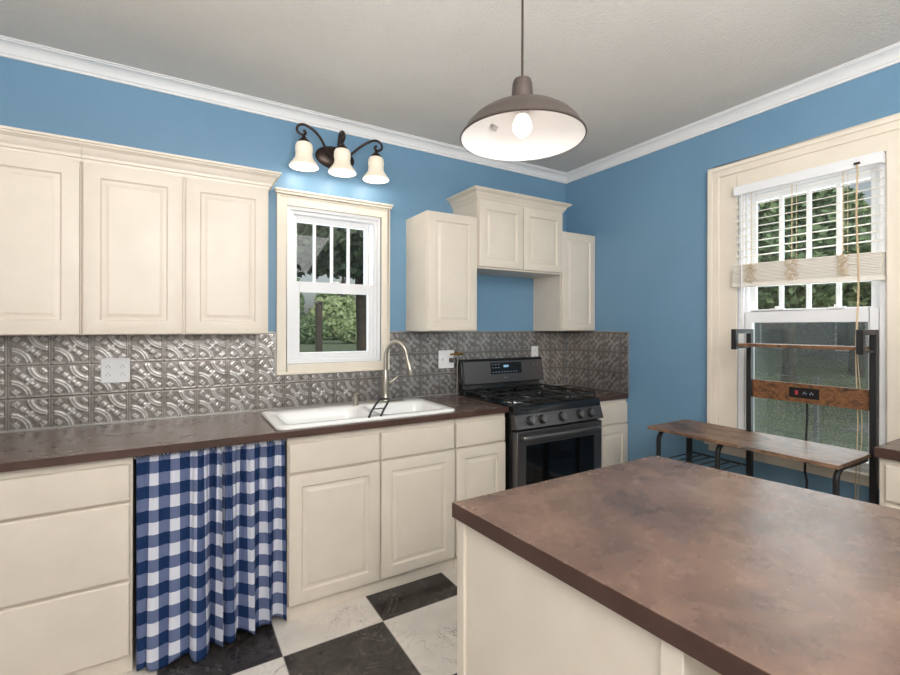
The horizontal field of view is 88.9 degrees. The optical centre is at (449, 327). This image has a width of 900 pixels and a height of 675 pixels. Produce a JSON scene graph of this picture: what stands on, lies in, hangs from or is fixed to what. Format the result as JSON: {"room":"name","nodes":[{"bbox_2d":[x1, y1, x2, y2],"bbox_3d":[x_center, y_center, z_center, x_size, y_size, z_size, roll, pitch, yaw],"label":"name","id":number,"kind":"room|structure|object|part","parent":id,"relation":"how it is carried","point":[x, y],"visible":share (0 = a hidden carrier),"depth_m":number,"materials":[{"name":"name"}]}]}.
{"room":"kitchen","nodes":[
{"label":"kitchen","id":0,"kind":"room"},
{"bbox_2d":[0,57,565,432],"bbox_3d":[-0.798,0.050,2.933,4.380,2.700,0.140,0,0,-31],"label":"wall","id":1,"kind":"structure","parent":0,"point":[34,97],"depth_m":2.70,"materials":[{"name":"blue paint"}]},
{"bbox_2d":[0,125,81,335],"bbox_3d":[-2.002,-0.387,1.914,0.764,0.841,0.360,0,0,-31],"label":"upper cabinet","id":2,"kind":"object","parent":1,"relation":"attached to","point":[41,172],"visible":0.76,"depth_m":1.92,"materials":[{"name":"beige paint"}]},
{"bbox_3d":[-1.922,-0.765,1.784,0.764,0.085,0.055,0,0,-31],"label":"crown","id":3,"kind":"part","parent":2,"relation":"part of","materials":[{"name":"beige paint"}]},
{"bbox_2d":[80,139,281,334],"bbox_3d":[-1.321,-0.385,2.324,0.824,0.841,0.360,0,0,-31],"label":"upper cabinet","id":4,"kind":"object","parent":1,"relation":"attached to","point":[172,244],"visible":1,"depth_m":2.16,"materials":[{"name":"beige paint"}]},
{"bbox_3d":[-1.440,-0.344,2.096,0.376,0.751,0.019,0,0,-31],"label":"door","id":5,"kind":"part","parent":4,"relation":"part of","materials":[{"name":"beige paint"}]},
{"bbox_3d":[-1.321,-0.763,2.324,0.824,0.085,0.360,0,0,-31],"label":"crown","id":6,"kind":"part","parent":4,"relation":"part of","materials":[{"name":"beige paint"}]},
{"bbox_3d":[-1.109,-0.343,2.295,0.372,0.751,0.019,0,0,-31],"label":"door","id":7,"kind":"part","parent":4,"relation":"part of","materials":[{"name":"beige paint"}]},
{"bbox_2d":[0,331,566,432],"bbox_3d":[-0.758,0.256,2.870,4.094,0.460,0.010,0,0,-31],"label":"backsplash","id":8,"kind":"structure","parent":1,"relation":"attached to","point":[47,381],"depth_m":2.50,"materials":[{"name":"metal"}]},
{"bbox_2d":[101,358,129,382],"bbox_3d":[-1.682,0.217,2.306,0.118,0.123,0.009,0,0,-31],"label":"wall outlet","id":9,"kind":"object","parent":8,"relation":"attached to","point":[113,370],"visible":1,"depth_m":2.30,"materials":[{"name":"white plastic"}]},
{"bbox_2d":[104,364,111,368],"bbox_3d":[-1.706,0.196,2.288,0.030,0.022,0.002,0,0,-31],"label":"receptacle","id":10,"kind":"object","parent":9,"relation":"attached to","point":[106,366],"depth_m":2.29,"materials":[{"name":"grey plastic"}]},
{"bbox_2d":[104,372,111,376],"bbox_3d":[-1.706,0.236,2.288,0.030,0.022,0.002,0,0,-31],"label":"receptacle","id":11,"kind":"object","parent":9,"relation":"attached to","point":[106,374],"depth_m":2.29,"materials":[{"name":"grey plastic"}]},
{"bbox_2d":[438,350,453,367],"bbox_3d":[-0.025,0.230,3.301,0.128,0.128,0.015,0,0,-31],"label":"wall outlet","id":12,"kind":"object","parent":8,"relation":"attached to","point":[443,355],"visible":0.98,"depth_m":3.30,"materials":[{"name":"white plastic"}]},
{"bbox_2d":[449,355,457,394],"bbox_3d":[0.031,0.801,3.309,0.072,1.199,0.044,0,0,-31],"label":"cord","id":13,"kind":"object","parent":12,"relation":"attached to","point":[450,359],"visible":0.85,"depth_m":3.32,"materials":[{"name":"black rubber"}]},
{"bbox_2d":[450,352,463,354],"bbox_3d":[0.050,0.191,3.337,0.110,0.022,0.020,0,0,-31],"label":"gas valve","id":14,"kind":"object","parent":8,"relation":"attached to","point":[457,353],"visible":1,"depth_m":3.33,"materials":[{"name":"gold metal"}]},
{"bbox_2d":[531,346,537,356],"bbox_3d":[0.691,0.211,3.736,0.068,0.115,0.009,0,0,-31],"label":"wall outlet","id":15,"kind":"object","parent":8,"relation":"attached to","point":[534,349],"visible":0.77,"depth_m":3.73,"materials":[{"name":"white plastic"}]},
{"bbox_2d":[274,187,392,374],"bbox_3d":[-0.738,-0.266,2.926,0.750,1.102,0.154,0,0,-31],"label":"window","id":16,"kind":"structure","parent":1,"relation":"in","point":[293,207],"depth_m":2.88,"materials":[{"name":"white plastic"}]},
{"bbox_3d":[-0.761,-0.466,2.944,0.496,0.446,0.030,0,0,-31],"label":"sash","id":17,"kind":"part","parent":16,"relation":"part of","materials":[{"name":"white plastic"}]},
{"bbox_3d":[-0.750,-0.255,2.942,0.600,0.954,0.114,0,0,-31],"label":"frame","id":18,"kind":"part","parent":16,"relation":"part of","materials":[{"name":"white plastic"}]},
{"bbox_3d":[-0.736,-0.039,2.920,0.520,0.483,0.032,0,0,-31],"label":"sash","id":19,"kind":"part","parent":16,"relation":"part of","materials":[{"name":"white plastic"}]},
{"bbox_2d":[289,123,388,183],"bbox_3d":[-0.666,-1.058,2.789,0.612,0.260,0.238,0,0,-31],"label":"vanity light","id":20,"kind":"object","parent":1,"relation":"attached to","point":[339,160],"visible":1,"depth_m":2.76,"materials":[{"name":"white glass"}]},
{"bbox_3d":[-0.846,-1.000,2.658,0.168,0.143,0.168,0,0,-31],"label":"lamp shade","id":21,"kind":"part","parent":20,"relation":"part of","materials":[{"name":"white glass"}]},
{"bbox_3d":[-0.788,-1.114,2.735,0.061,0.139,0.281,0,0,34],"label":"arm","id":22,"kind":"part","parent":20,"relation":"part of","materials":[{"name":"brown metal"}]},
{"bbox_3d":[-0.719,-1.065,2.880,0.250,0.144,0.029,0,0,-31],"label":"plate","id":23,"kind":"part","parent":20,"relation":"part of","materials":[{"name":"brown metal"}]},
{"bbox_3d":[-0.674,-1.122,2.803,0.025,0.132,0.171,0,0,-31],"label":"arm","id":24,"kind":"part","parent":20,"relation":"part of","materials":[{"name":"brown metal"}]},
{"bbox_3d":[-0.648,-1.000,2.759,0.168,0.143,0.168,0,0,-31],"label":"lamp shade","id":25,"kind":"part","parent":20,"relation":"part of","materials":[{"name":"white glass"}]},
{"bbox_3d":[-0.559,-1.113,2.873,0.277,0.139,0.060,0,0,-6],"label":"arm","id":26,"kind":"part","parent":20,"relation":"part of","materials":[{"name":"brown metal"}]},
{"bbox_3d":[-0.466,-0.999,2.887,0.168,0.143,0.168,0,0,-31],"label":"lamp shade","id":27,"kind":"part","parent":20,"relation":"part of","materials":[{"name":"white glass"}]},
{"bbox_2d":[406,210,476,330],"bbox_3d":[-0.059,-0.356,3.106,0.375,0.764,0.324,0,0,-31],"label":"upper cabinet","id":28,"kind":"object","parent":1,"relation":"attached to","point":[441,248],"visible":1,"depth_m":2.97,"materials":[{"name":"beige paint"}]},
{"bbox_2d":[446,185,571,278],"bbox_3d":[0.446,-0.662,3.381,0.880,0.531,0.373,0,0,-31],"label":"upper cabinet","id":29,"kind":"object","parent":1,"relation":"attached to","point":[519,235],"visible":0.96,"depth_m":3.23,"materials":[{"name":"beige paint"}]},
{"bbox_3d":[0.354,-0.629,3.163,0.377,0.440,0.019,0,0,-31],"label":"door","id":30,"kind":"part","parent":29,"relation":"part of","materials":[{"name":"beige paint"}]},
{"bbox_3d":[0.446,-0.890,3.381,0.880,0.076,0.373,0,0,-31],"label":"crown","id":31,"kind":"part","parent":29,"relation":"part of","materials":[{"name":"beige paint"}]},
{"bbox_3d":[0.682,-0.628,3.360,0.377,0.440,0.019,0,0,-31],"label":"door","id":32,"kind":"part","parent":29,"relation":"part of","materials":[{"name":"beige paint"}]},
{"bbox_2d":[533,231,594,330],"bbox_3d":[0.920,-0.351,3.697,0.368,0.759,0.324,0,0,-31],"label":"upper cabinet","id":33,"kind":"object","parent":1,"relation":"attached to","point":[565,301],"visible":0.86,"depth_m":3.56,"materials":[{"name":"beige paint"}]},
{"bbox_3d":[0.999,-0.351,3.566,0.359,0.751,0.019,0,0,-31],"label":"door","id":34,"kind":"part","parent":33,"relation":"part of","materials":[{"name":"beige paint"}]},
{"bbox_2d":[119,568,456,674],"bbox_3d":[0.422,1.428,0.904,4.380,0.050,4.880,0,0,-31],"label":"floor","id":35,"kind":"structure","parent":0,"point":[410,628],"depth_m":2.03,"materials":[{"name":"white tile"}]},
{"bbox_2d":[0,456,136,674],"bbox_3d":[-1.894,0.958,1.825,1.073,0.880,0.605,0,0,-31],"label":"base cabinet","id":36,"kind":"object","parent":35,"relation":"on","point":[68,572],"visible":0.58,"depth_m":1.74,"materials":[{"name":"beige paint"}]},
{"bbox_3d":[-1.742,1.169,1.575,1.055,0.298,0.019,0,0,-31],"label":"drawer","id":37,"kind":"part","parent":36,"relation":"part of","materials":[{"name":"beige paint"}]},
{"bbox_3d":[-1.741,0.857,1.575,1.055,0.306,0.019,0,0,-31],"label":"drawer","id":38,"kind":"part","parent":36,"relation":"part of","materials":[{"name":"beige paint"}]},
{"bbox_3d":[-1.741,0.623,1.575,1.055,0.147,0.019,0,0,-31],"label":"drawer","id":39,"kind":"part","parent":36,"relation":"part of","materials":[{"name":"beige paint"}]},
{"bbox_2d":[0,394,508,472],"bbox_3d":[-1.071,0.502,2.311,2.970,0.032,0.624,0,0,-31],"label":"countertop","id":40,"kind":"structure","parent":36,"relation":"on","point":[24,450],"depth_m":2.07,"materials":[{"name":"brown laminate"}]},
{"bbox_2d":[134,439,286,671],"bbox_3d":[-1.025,0.963,2.008,0.600,0.874,0.128,0,0,-31],"label":"curtain","id":41,"kind":"object","parent":40,"relation":"hanging from","point":[211,522],"visible":1,"depth_m":1.99,"materials":[{"name":"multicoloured fabric"}]},
{"bbox_3d":[-1.131,0.963,1.929,0.315,0.874,0.103,0,0,-31],"label":"curtain panel","id":42,"kind":"part","parent":41,"relation":"part of","materials":[{"name":"blue fabric"}]},
{"bbox_3d":[-1.042,0.538,2.038,0.600,0.010,0.010,0,0,-31],"label":"rod","id":43,"kind":"part","parent":41,"relation":"part of","materials":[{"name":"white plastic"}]},
{"bbox_3d":[-0.900,0.956,2.086,0.303,0.860,0.099,0,0,-26],"label":"curtain panel","id":44,"kind":"part","parent":41,"relation":"part of","materials":[{"name":"blue fabric"}]},
{"bbox_2d":[261,398,454,429],"bbox_3d":[-0.510,0.565,2.611,0.998,0.189,0.512,0,0,-31],"label":"sink","id":45,"kind":"object","parent":40,"relation":"in","point":[338,414],"visible":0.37,"depth_m":2.59,"materials":[{"name":"white ceramic"}]},
{"bbox_2d":[352,392,358,405],"bbox_3d":[-0.565,0.429,2.758,0.042,0.082,0.064,0,0,-31],"label":"soap dispenser","id":46,"kind":"object","parent":45,"relation":"on","point":[355,397],"visible":1,"depth_m":2.76,"materials":[{"name":"silver metal"}]},
{"bbox_2d":[368,398,389,417],"bbox_3d":[-0.385,0.437,2.503,0.069,0.070,0.256,0,0,4],"label":"wire rack","id":47,"kind":"object","parent":45,"relation":"on","point":[380,399],"visible":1,"depth_m":2.49,"materials":[{"name":"black"}]},
{"bbox_2d":[366,340,413,403],"bbox_3d":[-0.372,0.274,2.860,0.274,0.392,0.153,0,0,-31],"label":"faucet","id":48,"kind":"object","parent":40,"relation":"on","point":[385,377],"visible":0.91,"depth_m":2.88,"materials":[{"name":"silver metal"}]},
{"bbox_3d":[-0.408,0.466,2.895,0.250,0.008,0.056,0,0,-31],"label":"deck plate","id":49,"kind":"part","parent":48,"relation":"part of","materials":[{"name":"silver metal"}]},
{"bbox_2d":[271,419,454,620],"bbox_3d":[-0.519,0.961,2.655,0.932,0.880,0.606,0,0,-31],"label":"base cabinet","id":50,"kind":"object","parent":35,"relation":"on","point":[369,511],"visible":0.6,"depth_m":2.36,"materials":[{"name":"beige paint"}]},
{"bbox_3d":[-0.566,0.624,2.283,0.456,0.141,0.019,0,0,-31],"label":"drawer","id":51,"kind":"part","parent":50,"relation":"part of","materials":[{"name":"beige paint"}]},
{"bbox_3d":[-0.567,1.012,2.283,0.456,0.617,0.019,0,0,-31],"label":"door","id":52,"kind":"part","parent":50,"relation":"part of","materials":[{"name":"beige paint"}]},
{"bbox_3d":[-0.169,0.625,2.522,0.451,0.141,0.019,0,0,-31],"label":"drawer","id":53,"kind":"part","parent":50,"relation":"part of","materials":[{"name":"beige paint"}]},
{"bbox_3d":[-0.170,1.013,2.522,0.451,0.617,0.019,0,0,-31],"label":"door","id":54,"kind":"part","parent":50,"relation":"part of","materials":[{"name":"beige paint"}]},
{"bbox_2d":[453,413,504,567],"bbox_3d":[0.036,0.962,2.989,0.362,0.880,0.605,0,0,-31],"label":"base cabinet","id":55,"kind":"object","parent":35,"relation":"on","point":[479,441],"visible":0.33,"depth_m":2.72,"materials":[{"name":"beige paint"}]},
{"bbox_3d":[0.186,0.626,2.736,0.355,0.141,0.019,0,0,-31],"label":"drawer","id":56,"kind":"part","parent":55,"relation":"part of","materials":[{"name":"beige paint"}]},
{"bbox_2d":[458,356,603,489],"bbox_3d":[0.570,0.821,3.233,0.776,1.166,0.734,0,0,-31],"label":"gas range","id":57,"kind":"object","parent":35,"relation":"on","point":[551,433],"visible":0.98,"depth_m":3.02,"materials":[{"name":"black metal"}]},
{"bbox_3d":[0.424,0.334,3.495,0.754,0.158,0.027,0,0,-31],"label":"plate","id":58,"kind":"part","parent":57,"relation":"part of","materials":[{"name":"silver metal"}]},
{"bbox_3d":[0.416,0.476,3.000,0.144,0.017,0.144,0,0,-31],"label":"burner","id":59,"kind":"part","parent":57,"relation":"part of","materials":[{"name":"silver metal"}]},
{"bbox_2d":[459,388,599,414],"bbox_3d":[0.552,0.511,3.256,0.760,0.051,0.642,0,0,-31],"label":"cooktop","id":60,"kind":"object","parent":57,"relation":"in","point":[550,406],"depth_m":3.04,"materials":[{"name":"black metal"}]},
{"bbox_3d":[0.714,0.919,2.987,0.748,0.560,0.049,0,0,-31],"label":"oven door","id":61,"kind":"part","parent":57,"relation":"part of","materials":[{"name":"silver metal"}]},
{"bbox_3d":[0.717,0.585,2.983,0.760,0.094,0.059,0,0,-31],"label":"control panel","id":62,"kind":"part","parent":57,"relation":"part of","materials":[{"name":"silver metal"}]},
{"bbox_3d":[0.731,0.675,2.933,0.681,0.034,0.055,0,0,-31],"label":"handle","id":63,"kind":"part","parent":57,"relation":"part of","materials":[{"name":"silver metal"}]},
{"bbox_2d":[598,398,627,466],"bbox_3d":[1.013,0.965,3.568,0.337,0.880,0.621,0,0,-31],"label":"base cabinet","id":64,"kind":"object","parent":35,"relation":"on","point":[614,425],"visible":0.23,"depth_m":3.32,"materials":[{"name":"beige paint"}]},
{"bbox_2d":[543,385,627,400],"bbox_3d":[1.013,0.507,3.567,0.340,0.032,0.624,0,0,-31],"label":"countertop","id":65,"kind":"structure","parent":64,"relation":"on","point":[603,395],"depth_m":3.40,"materials":[{"name":"brown laminate"}]},
{"bbox_3d":[1.170,0.629,3.311,0.328,0.141,0.019,0,0,-31],"label":"drawer","id":66,"kind":"part","parent":64,"relation":"part of","materials":[{"name":"beige paint"}]},
{"bbox_3d":[1.169,1.017,3.311,0.328,0.617,0.019,0,0,-31],"label":"door","id":67,"kind":"part","parent":64,"relation":"part of","materials":[{"name":"beige paint"}]},
{"bbox_2d":[452,455,899,674],"bbox_3d":[0.799,0.947,1.027,1.101,0.914,1.266,0,0,-31],"label":"kitchen island","id":68,"kind":"object","parent":35,"relation":"on","point":[652,565],"visible":1,"depth_m":1.00,"materials":[{"name":"brown stone"}]},
{"bbox_3d":[0.038,0.966,1.267,0.025,0.874,0.032,0,0,-31],"label":"corner post","id":69,"kind":"part","parent":68,"relation":"part of","materials":[{"name":"beige paint"}]},
{"bbox_3d":[0.398,0.966,0.789,0.062,0.874,0.040,0,0,-31],"label":"post","id":70,"kind":"part","parent":68,"relation":"part of","materials":[{"name":"beige paint"}]},
{"bbox_2d":[647,329,878,504],"bbox_3d":[1.595,0.708,2.433,0.426,1.396,0.933,0,0,-31],"label":"rack","id":71,"kind":"object","parent":35,"relation":"on","point":[837,458],"visible":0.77,"depth_m":2.31,"materials":[{"name":"black wood"}]},
{"bbox_3d":[1.280,1.003,2.730,0.148,0.806,0.025,0,0,-31],"label":"leg","id":72,"kind":"part","parent":71,"relation":"part of","materials":[{"name":"black metal"}]},
{"bbox_3d":[1.508,1.005,2.890,0.028,0.801,0.026,0,0,-31],"label":"leg","id":73,"kind":"part","parent":71,"relation":"part of","materials":[{"name":"black metal"}]},
{"bbox_2d":[669,451,745,469],"bbox_3d":[1.461,0.779,2.650,0.331,0.014,0.340,0,0,-31],"label":"wire shelf","id":74,"kind":"object","parent":71,"relation":"attached to","point":[689,453],"depth_m":2.69,"materials":[{"name":"black metal"}]},
{"bbox_3d":[1.456,1.003,2.437,0.148,0.806,0.025,0,0,-31],"label":"leg","id":75,"kind":"part","parent":71,"relation":"part of","materials":[{"name":"black metal"}]},
{"bbox_2d":[738,343,868,349],"bbox_3d":[1.757,0.096,2.313,0.140,0.015,0.510,0,0,-31],"label":"shelf","id":76,"kind":"object","parent":71,"relation":"attached to","point":[740,345],"depth_m":2.24,"materials":[{"name":"wood"}]},
{"bbox_3d":[1.842,0.882,2.414,0.021,1.011,0.088,0,0,-16],"label":"power cord","id":77,"kind":"part","parent":71,"relation":"part of","materials":[{"name":"black plastic"}]},
{"bbox_3d":[1.715,1.004,2.007,0.148,0.806,0.025,0,0,-31],"label":"leg","id":78,"kind":"part","parent":71,"relation":"part of","materials":[{"name":"black metal"}]},
{"bbox_3d":[1.861,0.615,2.094,0.190,0.019,0.020,0,0,-31],"label":"rail","id":79,"kind":"part","parent":71,"relation":"part of","materials":[{"name":"black"}]},
{"bbox_2d":[880,458,899,508],"bbox_3d":[2.173,0.972,1.579,0.403,0.872,0.950,0,0,-31],"label":"base cabinet","id":80,"kind":"object","parent":35,"relation":"on","point":[889,469],"visible":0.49,"depth_m":1.85,"materials":[{"name":"beige paint"}]},
{"bbox_2d":[874,438,899,460],"bbox_3d":[2.174,0.514,1.573,0.408,0.040,0.980,0,0,-31],"label":"countertop","id":81,"kind":"structure","parent":80,"relation":"on","point":[890,450],"depth_m":1.87,"materials":[{"name":"brown laminate"}]},
{"bbox_3d":[1.891,0.633,1.677,0.019,0.148,0.450,0,0,-31],"label":"drawer","id":82,"kind":"part","parent":80,"relation":"part of","materials":[{"name":"beige paint"}]},
{"bbox_3d":[1.890,1.018,1.677,0.019,0.602,0.450,0,0,-31],"label":"door","id":83,"kind":"part","parent":80,"relation":"part of","materials":[{"name":"beige paint"}]},
{"bbox_2d":[0,0,899,172],"bbox_3d":[0.429,-1.322,0.904,4.380,0.050,4.880,0,0,-31],"label":"ceiling","id":84,"kind":"structure","parent":0,"point":[635,72],"depth_m":2.14,"materials":[{"name":"white paint"}]},
{"bbox_2d":[460,0,586,160],"bbox_3d":[0.222,-0.936,1.402,0.382,0.722,0.382,0,0,-31],"label":"pendant lamp","id":85,"kind":"object","parent":84,"relation":"hanging from","point":[524,125],"visible":1,"depth_m":1.45,"materials":[{"name":"grey metal"}]},
{"bbox_3d":[0.221,-0.615,1.402,0.060,0.064,0.060,0,0,-31],"label":"bulb","id":86,"kind":"part","parent":85,"relation":"part of","materials":[{"name":"white glass"}]},
{"bbox_3d":[0.222,-1.014,1.402,0.006,0.537,0.006,0,0,-9],"label":"cord","id":87,"kind":"part","parent":85,"relation":"part of","materials":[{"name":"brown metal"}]},
{"bbox_3d":[0.221,-0.623,1.402,0.382,0.095,0.382,0,0,-31],"label":"lamp shade","id":88,"kind":"part","parent":85,"relation":"part of","materials":[{"name":"grey metal"}]},
{"bbox_2d":[566,63,899,504],"bbox_3d":[2.241,0.058,1.998,0.140,2.700,4.600,0,0,-31],"label":"wall","id":89,"kind":"structure","parent":0,"point":[646,215],"depth_m":3.08,"materials":[{"name":"blue paint"}]},
{"bbox_2d":[0,35,899,183],"bbox_3d":[0.428,-1.264,0.904,4.100,0.066,4.600,0,0,-31],"label":"trim","id":90,"kind":"structure","parent":89,"relation":"attached to","point":[11,48],"depth_m":2.58,"materials":[{"name":"white paint"}]},
{"bbox_2d":[566,331,628,393],"bbox_3d":[1.158,0.261,3.651,0.008,0.460,0.626,0,0,-31],"label":"backsplash","id":91,"kind":"structure","parent":89,"relation":"attached to","point":[594,359],"depth_m":3.62,"materials":[{"name":"metal"}]},
{"bbox_2d":[704,113,899,488],"bbox_3d":[1.920,-0.108,2.464,0.150,1.750,1.030,0,0,-31],"label":"window","id":92,"kind":"structure","parent":89,"relation":"in","point":[726,366],"depth_m":2.48,"materials":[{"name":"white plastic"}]},
{"bbox_3d":[1.871,0.737,2.436,0.040,0.060,1.030,0,0,-31],"label":"sill","id":93,"kind":"part","parent":92,"relation":"part of","materials":[{"name":"beige paint"}]},
{"bbox_2d":[732,151,885,499],"bbox_3d":[1.857,0.016,2.432,0.071,1.681,0.668,0,0,-31],"label":"blind","id":94,"kind":"object","parent":92,"relation":"attached to","point":[858,267],"visible":0.97,"depth_m":2.35,"materials":[{"name":"white plastic"}]},
{"bbox_3d":[1.742,-0.574,2.638,0.051,0.400,0.014,0,0,-31],"label":"ladder cord","id":95,"kind":"part","parent":94,"relation":"part of","materials":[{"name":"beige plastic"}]},
{"bbox_3d":[1.845,-0.573,2.466,0.051,0.400,0.014,0,0,-31],"label":"ladder cord","id":96,"kind":"part","parent":94,"relation":"part of","materials":[{"name":"beige plastic"}]},
{"bbox_3d":[1.862,-0.238,2.435,0.060,0.034,0.668,0,0,-31],"label":"rail","id":97,"kind":"part","parent":94,"relation":"part of","materials":[{"name":"beige wood"}]},
{"bbox_3d":[1.959,-0.573,2.278,0.051,0.400,0.014,0,0,-31],"label":"ladder cord","id":98,"kind":"part","parent":94,"relation":"part of","materials":[{"name":"white fabric"}]},
{"bbox_3d":[1.963,0.037,2.201,0.008,1.640,0.028,0,0,-31],"label":"pull cord","id":99,"kind":"part","parent":94,"relation":"part of","materials":[{"name":"beige fabric"}]},
{"bbox_3d":[1.910,0.300,2.459,0.034,0.793,0.598,0,0,-31],"label":"sash","id":100,"kind":"part","parent":92,"relation":"part of","materials":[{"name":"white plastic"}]},
{"bbox_3d":[1.938,-0.058,2.475,0.108,1.543,0.670,0,0,-31],"label":"frame","id":101,"kind":"part","parent":92,"relation":"part of","materials":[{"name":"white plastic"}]},
{"bbox_3d":[1.942,-0.418,2.477,0.030,0.733,0.590,0,0,-31],"label":"sash","id":102,"kind":"part","parent":92,"relation":"part of","materials":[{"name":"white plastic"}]},
{"label":"outside","id":103,"kind":"structure","parent":0,"visible":0},
{"bbox_2d":[299,337,867,439],"bbox_3d":[-6.497,1.512,26.040,70.000,1.650,44.400,0,0,-31],"label":"ground","id":104,"kind":"structure","parent":103,"point":[767,360],"depth_m":13.11,"materials":[{"name":"green plant"}]},
{"bbox_2d":[297,277,305,317],"bbox_3d":[-8.677,-2.142,22.867,3.228,6.215,3.388,0,0,-1],"label":"tree","id":105,"kind":"object","parent":104,"relation":"on","point":[302,297],"visible":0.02,"depth_m":22.45,"materials":[{"name":"green plant"}]},
{"bbox_2d":[299,315,331,343],"bbox_3d":[-5.919,0.147,18.807,2.113,1.326,1.689,0,0,-31],"label":"shrub","id":106,"kind":"object","parent":104,"relation":"on","point":[307,324],"visible":0.45,"depth_m":18.36,"materials":[{"name":"green plant"}]},
{"bbox_2d":[314,301,323,351],"bbox_3d":[-2.010,0.496,7.026,0.120,1.797,0.120,0,0,-31],"label":"fence post","id":107,"kind":"object","parent":104,"relation":"on","point":[318,305],"visible":0.51,"depth_m":6.99,"materials":[{"name":"brown wood"}]},
{"bbox_2d":[306,276,355,339],"bbox_3d":[-6.164,-1.932,25.127,3.172,6.010,3.492,0,0,-4],"label":"tree","id":108,"kind":"object","parent":104,"relation":"on","point":[336,307],"visible":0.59,"depth_m":24.03,"materials":[{"name":"green plant"}]},
{"bbox_2d":[297,223,365,350],"bbox_3d":[-1.752,-0.895,8.814,5.585,4.041,2.860,0,0,-31],"label":"tree","id":109,"kind":"object","parent":104,"relation":"on","point":[304,231],"visible":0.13,"depth_m":7.56,"materials":[{"name":"green plant"}]},
{"bbox_2d":[333,315,356,343],"bbox_3d":[-3.927,0.140,19.636,2.102,1.359,1.693,0,0,-31],"label":"shrub","id":110,"kind":"object","parent":104,"relation":"on","point":[346,330],"visible":0.5,"depth_m":19.05,"materials":[{"name":"green plant"}]},
{"bbox_2d":[758,184,870,382],"bbox_3d":[8.412,-1.285,11.579,3.502,5.955,2.968,0,0,25],"label":"tree","id":111,"kind":"object","parent":104,"relation":"on","point":[768,296],"visible":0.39,"depth_m":10.90,"materials":[{"name":"green plant"}]},
{"bbox_2d":[795,187,870,376],"bbox_3d":[13.552,-1.774,15.238,5.199,6.793,4.814,0,0,-31],"label":"tree","id":112,"kind":"object","parent":104,"relation":"on","point":[849,290],"visible":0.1,"depth_m":14.82,"materials":[{"name":"green plant"}]},
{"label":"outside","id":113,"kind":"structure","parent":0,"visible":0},
{"bbox_2d":[804,423,868,460],"bbox_3d":[28.545,1.971,-2.462,39.400,0.100,40.600,0,0,-31],"label":"ground","id":114,"kind":"structure","parent":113,"point":[847,436],"depth_m":7.57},
{"bbox_2d":[754,322,867,366],"bbox_3d":[17.600,-0.430,19.485,6.300,4.650,13.300,0,0,-31],"label":"house","id":115,"kind":"structure","parent":114,"relation":"on","point":[807,333],"depth_m":18.63,"materials":[{"name":"grey"}]},
{"bbox_3d":[14.038,0.336,19.967,0.020,1.040,0.840,0,0,-31],"label":"pane","id":116,"kind":"part","parent":115,"relation":"part of","materials":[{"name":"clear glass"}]},
{"bbox_3d":[15.432,0.339,17.655,0.020,1.040,0.840,0,0,-31],"label":"pane","id":117,"kind":"part","parent":115,"relation":"part of","materials":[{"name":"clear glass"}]},
{"bbox_2d":[754,373,868,445],"bbox_3d":[6.837,1.334,5.856,0.060,1.070,7.260,0,0,-31],"label":"wire fence","id":118,"kind":"object","parent":114,"relation":"on","point":[815,412],"visible":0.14,"depth_m":7.38,"materials":[{"name":"grey metal wire"}]},
{"bbox_3d":[5.908,1.331,7.397,0.060,1.070,0.060,0,0,-31],"label":"post","id":119,"kind":"part","parent":118,"relation":"part of","materials":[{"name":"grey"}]},
{"bbox_2d":[842,423,867,433],"bbox_3d":[18.053,1.890,-8.785,1.100,0.012,40.600,0,0,-31],"label":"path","id":120,"kind":"structure","parent":114,"relation":"on","point":[865,425],"depth_m":8.41,"materials":[{"name":"grey concrete"}]}
]}

